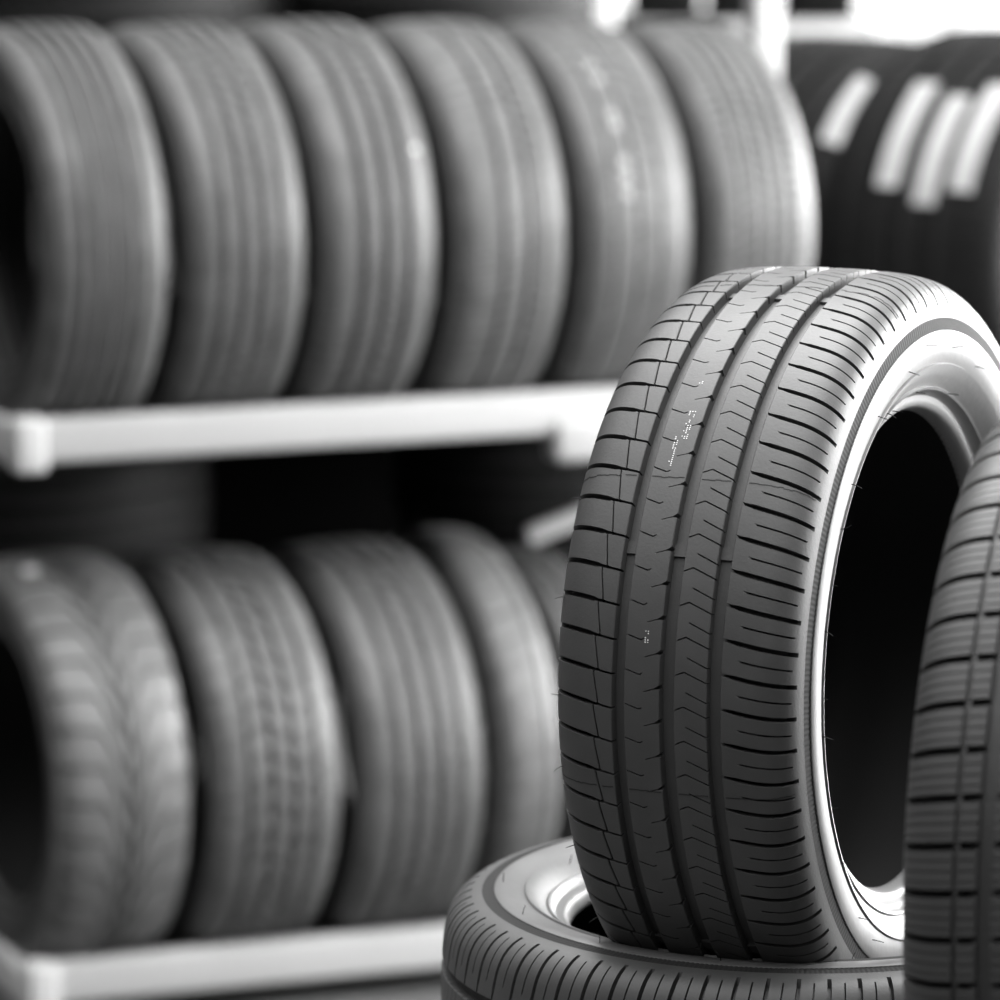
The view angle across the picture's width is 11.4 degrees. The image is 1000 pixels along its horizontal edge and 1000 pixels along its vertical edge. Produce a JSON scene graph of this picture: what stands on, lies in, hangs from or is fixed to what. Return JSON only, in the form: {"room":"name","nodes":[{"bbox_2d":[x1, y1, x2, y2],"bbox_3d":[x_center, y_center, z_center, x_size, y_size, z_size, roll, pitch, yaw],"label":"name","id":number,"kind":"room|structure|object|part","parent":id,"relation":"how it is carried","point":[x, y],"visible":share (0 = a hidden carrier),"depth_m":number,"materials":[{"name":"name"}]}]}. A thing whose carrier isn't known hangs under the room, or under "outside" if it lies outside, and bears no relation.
{"room":"tire shop","nodes":[
{"label":"tire shop","id":0,"kind":"room"},
{"bbox_2d":[0,0,275,34],"bbox_3d":[-0.690,-0.845,8.288,0.636,0.214,0.636,0,10,0],"label":"tyre","id":1,"kind":"object","parent":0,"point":[102,16],"visible":0.31,"depth_m":8.00,"materials":[{"name":"black rubber"}]},
{"bbox_2d":[0,968,440,999],"bbox_3d":[-0.850,0.849,7.659,10.300,0.100,17.800,0,10,0],"label":"floor","id":2,"kind":"structure","parent":0,"point":[424,984],"depth_m":7.83,"materials":[{"name":"concrete"}]},
{"bbox_2d":[204,0,402,555],"bbox_3d":[-0.673,-0.649,8.398,1.950,2.600,0.720,-4,10,-20],"label":"shelf","id":3,"kind":"object","parent":2,"relation":"on","point":[263,501],"visible":0.02,"depth_m":8.99,"materials":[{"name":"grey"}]},
{"bbox_2d":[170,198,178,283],"bbox_3d":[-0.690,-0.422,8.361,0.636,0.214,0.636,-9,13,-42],"label":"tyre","id":4,"kind":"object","parent":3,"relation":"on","point":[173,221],"visible":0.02,"depth_m":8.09,"materials":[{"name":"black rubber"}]},
{"bbox_2d":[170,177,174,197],"bbox_3d":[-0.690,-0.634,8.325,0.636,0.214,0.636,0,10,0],"label":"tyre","id":5,"kind":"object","parent":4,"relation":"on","point":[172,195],"visible":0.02,"depth_m":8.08,"materials":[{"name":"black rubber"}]},
{"bbox_2d":[299,174,435,298],"bbox_3d":[-0.100,-0.451,8.529,0.524,0.214,0.524,2,10,11],"label":"tyre","id":6,"kind":"object","parent":3,"relation":"on","point":[306,278],"visible":0.02,"depth_m":8.42,"materials":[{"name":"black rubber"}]},
{"bbox_2d":[297,143,427,172],"bbox_3d":[-0.100,-0.663,8.492,0.524,0.214,0.524,0,10,0],"label":"tyre","id":7,"kind":"object","parent":6,"relation":"on","point":[299,163],"visible":0.02,"depth_m":8.41,"materials":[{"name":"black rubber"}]},
{"bbox_3d":[-0.800,0.410,8.460,0.630,0.214,0.630,0,10,0],"label":"tyre","id":8,"kind":"object","parent":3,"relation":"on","visible":0},
{"bbox_3d":[-0.800,0.198,8.424,0.630,0.214,0.630,0,10,0],"label":"tyre","id":9,"kind":"object","parent":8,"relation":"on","visible":0},
{"bbox_2d":[0,454,210,564],"bbox_3d":[-0.800,-0.014,8.387,0.630,0.214,0.630,0,10,0],"label":"tyre","id":10,"kind":"object","parent":9,"relation":"on","point":[118,510],"visible":0.6,"depth_m":8.13,"materials":[{"name":"black rubber"}]},
{"bbox_3d":[0.060,0.352,8.791,0.500,0.214,0.500,0,10,0],"label":"tyre","id":11,"kind":"object","parent":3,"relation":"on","visible":0},
{"bbox_2d":[394,520,570,564],"bbox_3d":[0.060,0.140,8.754,0.500,0.214,0.500,0,10,0],"label":"tyre","id":12,"kind":"object","parent":11,"relation":"on","point":[560,549],"visible":0.02,"depth_m":8.52,"materials":[{"name":"black rubber"}]},
{"bbox_2d":[391,434,588,540],"bbox_3d":[0.060,-0.071,8.717,0.500,0.214,0.500,0,10,0],"label":"tyre","id":13,"kind":"object","parent":12,"relation":"on","point":[492,488],"visible":0.34,"depth_m":8.50,"materials":[{"name":"black rubber"}]},
{"bbox_2d":[0,0,780,999],"bbox_3d":[-0.130,-0.608,7.870,1.490,2.700,0.582,-4,10,-20],"label":"rack","id":14,"kind":"object","parent":2,"relation":"on","point":[571,419],"visible":0.41,"depth_m":7.66,"materials":[{"name":"grey metal"}]},
{"bbox_3d":[-0.794,-0.116,7.690,0.034,0.063,0.480,-4,10,-20],"label":"rail","id":15,"kind":"part","parent":14,"relation":"part of","materials":[{"name":"grey metal"}]},
{"bbox_3d":[-0.794,0.708,7.833,0.034,0.063,0.480,-4,10,-20],"label":"rail","id":16,"kind":"part","parent":14,"relation":"part of","materials":[{"name":"grey metal"}]},
{"bbox_3d":[-0.705,-0.083,7.465,0.050,0.081,0.057,-4,10,-20],"label":"plate","id":17,"kind":"part","parent":14,"relation":"part of","materials":[{"name":"grey metal"}]},
{"bbox_3d":[-0.700,0.754,7.613,0.050,0.104,0.057,-4,10,-20],"label":"corner post","id":18,"kind":"part","parent":14,"relation":"part of","materials":[{"name":"grey metal"}]},
{"bbox_2d":[0,22,167,417],"bbox_3d":[-0.705,-0.408,7.651,0.191,0.642,0.643,-5,11,-25],"label":"tyre","id":19,"kind":"object","parent":14,"relation":"on","point":[84,230],"visible":0.91,"depth_m":7.41,"materials":[{"name":"rubber"}]},
{"bbox_2d":[0,552,189,958],"bbox_3d":[-0.695,0.408,7.796,0.218,0.653,0.653,-5,11,-25],"label":"tyre","id":20,"kind":"object","parent":14,"relation":"on","point":[95,776],"visible":0.94,"depth_m":7.56,"materials":[{"name":"rubber"}]},
{"bbox_2d":[102,22,304,411],"bbox_3d":[-0.503,-0.418,7.723,0.191,0.638,0.638,-5,11,-25],"label":"tyre","id":21,"kind":"object","parent":14,"relation":"on","point":[219,123],"visible":0.58,"depth_m":7.48,"materials":[{"name":"rubber"}]},
{"bbox_2d":[119,547,339,948],"bbox_3d":[-0.467,0.398,7.878,0.213,0.646,0.646,-5,11,-25],"label":"tyre","id":22,"kind":"object","parent":14,"relation":"on","point":[243,648],"visible":0.68,"depth_m":7.63,"materials":[{"name":"rubber"}]},
{"bbox_2d":[176,19,435,404],"bbox_3d":[-0.308,-0.430,7.794,0.191,0.637,0.637,-5,11,-25],"label":"tyre","id":23,"kind":"object","parent":14,"relation":"on","point":[350,111],"visible":0.56,"depth_m":7.55,"materials":[{"name":"rubber"}]},
{"bbox_2d":[412,146,418,151],"bbox_3d":[-0.128,-0.530,7.547,0.012,0.010,0.005,-7,12,-34],"label":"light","id":24,"kind":"object","parent":23,"relation":"attached to","point":[414,148],"depth_m":7.55,"materials":[{"name":"white paper"}]},
{"bbox_2d":[262,538,484,935],"bbox_3d":[-0.245,0.384,7.958,0.213,0.646,0.646,-5,11,-25],"label":"tyre","id":25,"kind":"object","parent":14,"relation":"on","point":[391,641],"visible":0.62,"depth_m":7.71,"materials":[{"name":"rubber"}]},
{"bbox_2d":[303,19,565,397],"bbox_3d":[-0.109,-0.439,7.865,0.191,0.632,0.632,-5,11,-25],"label":"tyre","id":26,"kind":"object","parent":14,"relation":"on","point":[483,116],"visible":0.57,"depth_m":7.62,"materials":[{"name":"rubber"}]},
{"bbox_2d":[341,526,561,922],"bbox_3d":[-0.085,0.369,8.014,0.110,0.654,0.654,-5,11,-25],"label":"tyre","id":27,"kind":"object","parent":14,"relation":"on","point":[497,620],"visible":0.3,"depth_m":7.75,"materials":[{"name":"rubber"}]},
{"bbox_2d":[495,546,571,840],"bbox_3d":[0.038,0.384,8.062,0.099,0.619,0.619,-5,11,-25],"label":"tyre","id":28,"kind":"object","parent":14,"relation":"on","point":[540,573],"visible":0.09,"depth_m":7.88,"materials":[{"name":"rubber"}]},
{"bbox_2d":[427,20,690,390],"bbox_3d":[0.086,-0.448,7.936,0.191,0.626,0.626,-5,11,-25],"label":"tyre","id":29,"kind":"object","parent":14,"relation":"on","point":[614,127],"visible":0.44,"depth_m":7.69,"materials":[{"name":"rubber"}]},
{"bbox_2d":[558,20,812,290],"bbox_3d":[0.280,-0.457,8.006,0.191,0.622,0.622,-5,11,-25],"label":"tyre","id":30,"kind":"object","parent":14,"relation":"on","point":[747,170],"visible":0.33,"depth_m":7.75,"materials":[{"name":"rubber"}]},
{"bbox_2d":[615,8,876,36],"bbox_3d":[0.623,-0.681,12.859,0.645,1.132,0.470,0,10,0],"label":"rack","id":31,"kind":"object","parent":2,"relation":"on","point":[858,26],"visible":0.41,"depth_m":12.54,"materials":[{"name":"grey metal"}]},
{"bbox_3d":[0.323,-0.717,13.066,0.045,1.132,0.050,0,10,0],"label":"post","id":32,"kind":"part","parent":31,"relation":"part of","materials":[{"name":"grey metal"}]},
{"bbox_3d":[0.323,-0.645,12.652,0.045,1.132,0.050,0,10,0],"label":"post","id":33,"kind":"part","parent":31,"relation":"part of","materials":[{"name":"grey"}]},
{"bbox_2d":[630,0,699,20],"bbox_3d":[0.420,-1.496,12.717,0.167,0.640,0.640,0,10,0],"label":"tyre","id":34,"kind":"object","parent":31,"relation":"on","point":[641,10],"visible":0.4,"depth_m":12.55,"materials":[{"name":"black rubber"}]},
{"bbox_2d":[706,0,744,20],"bbox_3d":[0.615,-1.496,12.717,0.167,0.640,0.640,0,10,0],"label":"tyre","id":35,"kind":"object","parent":31,"relation":"on","point":[717,10],"visible":0.26,"depth_m":12.56,"materials":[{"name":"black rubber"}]},
{"bbox_2d":[781,0,855,20],"bbox_3d":[0.810,-1.496,12.717,0.167,0.640,0.640,0,10,0],"label":"tyre","id":36,"kind":"object","parent":31,"relation":"on","point":[792,10],"visible":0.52,"depth_m":12.56,"materials":[{"name":"black rubber"}]},
{"bbox_3d":[0.922,-0.717,13.066,0.045,1.132,0.050,0,10,0],"label":"post","id":37,"kind":"part","parent":31,"relation":"part of","materials":[{"name":"grey metal"}]},
{"bbox_3d":[0.922,-0.645,12.652,0.045,1.132,0.050,0,10,0],"label":"post","id":38,"kind":"part","parent":31,"relation":"part of","materials":[{"name":"grey metal"}]},
{"bbox_3d":[0.252,1.254,4.433,0.600,0.208,0.600,0,10,0],"label":"tyre","id":39,"kind":"object","parent":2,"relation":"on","visible":0},
{"bbox_3d":[0.252,1.049,4.397,0.600,0.208,0.600,0,10,0],"label":"tyre","id":40,"kind":"object","parent":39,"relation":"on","visible":0},
{"bbox_3d":[0.252,0.843,4.361,0.600,0.208,0.600,0,10,0],"label":"tyre","id":41,"kind":"object","parent":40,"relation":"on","visible":0},
{"bbox_3d":[0.252,0.637,4.325,0.600,0.208,0.600,0,10,0],"label":"tyre","id":42,"kind":"object","parent":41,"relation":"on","visible":0},
{"bbox_2d":[441,837,903,999],"bbox_3d":[0.252,0.428,4.289,0.606,0.214,0.606,1,10,8],"label":"tyre","id":43,"kind":"object","parent":42,"relation":"on","point":[520,928],"visible":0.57,"depth_m":4.09,"materials":[{"name":"rubber"}]},
{"bbox_2d":[553,266,999,962],"bbox_3d":[0.268,0.121,4.225,0.234,0.634,0.635,5,11,25],"label":"tyre","id":44,"kind":"object","parent":43,"relation":"on","point":[778,468],"visible":0.84,"depth_m":4.00,"materials":[{"name":"rubber"}]},
{"bbox_3d":[0.679,0.194,8.892,1.370,0.768,0.480,8,13,39],"label":"rack","id":45,"kind":"object","parent":2,"relation":"on","visible":0},
{"bbox_2d":[688,34,918,266],"bbox_3d":[0.615,-0.477,8.867,0.373,0.690,0.690,8,13,39],"label":"tyre","id":46,"kind":"object","parent":45,"relation":"on","point":[825,78],"visible":0.15,"depth_m":8.61,"materials":[{"name":"black rubber"}]},
{"bbox_2d":[822,28,999,347],"bbox_3d":[0.897,-0.448,8.594,0.373,0.720,0.720,8,13,39],"label":"tyre","id":47,"kind":"object","parent":45,"relation":"on","point":[914,189],"visible":0.53,"depth_m":8.34,"materials":[{"name":"black rubber"}]},
{"bbox_2d":[286,0,595,28],"bbox_3d":[-0.100,-0.875,8.455,0.524,0.214,0.524,0,10,0],"label":"tyre","id":48,"kind":"object","parent":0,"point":[363,14],"visible":0.32,"depth_m":8.24,"materials":[{"name":"black rubber"}]},
{"bbox_3d":[-0.850,-2.465,15.913,10.300,3.600,0.200,0,10,0],"label":"wall","id":49,"kind":"structure","parent":0,"visible":0},
{"bbox_2d":[594,0,999,40],"bbox_3d":[1.450,-2.401,15.899,2.300,1.920,0.110,0,10,0],"label":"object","id":50,"kind":"structure","parent":49,"relation":"in","point":[913,20],"depth_m":16.09,"materials":[{"name":"white glass"}]},
{"bbox_3d":[0.500,0.769,3.717,0.540,0.201,0.540,0,10,0],"label":"tyre","id":51,"kind":"object","parent":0,"visible":0},
{"bbox_3d":[0.500,0.570,3.682,0.540,0.201,0.540,0,10,0],"label":"tyre","id":52,"kind":"object","parent":51,"relation":"on","visible":0},
{"bbox_2d":[902,420,999,999],"bbox_3d":[0.462,0.240,3.697,0.216,0.634,0.634,3,10,17],"label":"tyre","id":53,"kind":"object","parent":52,"relation":"on","point":[951,911],"visible":1,"depth_m":3.43,"materials":[{"name":"rubber"}]}
]}

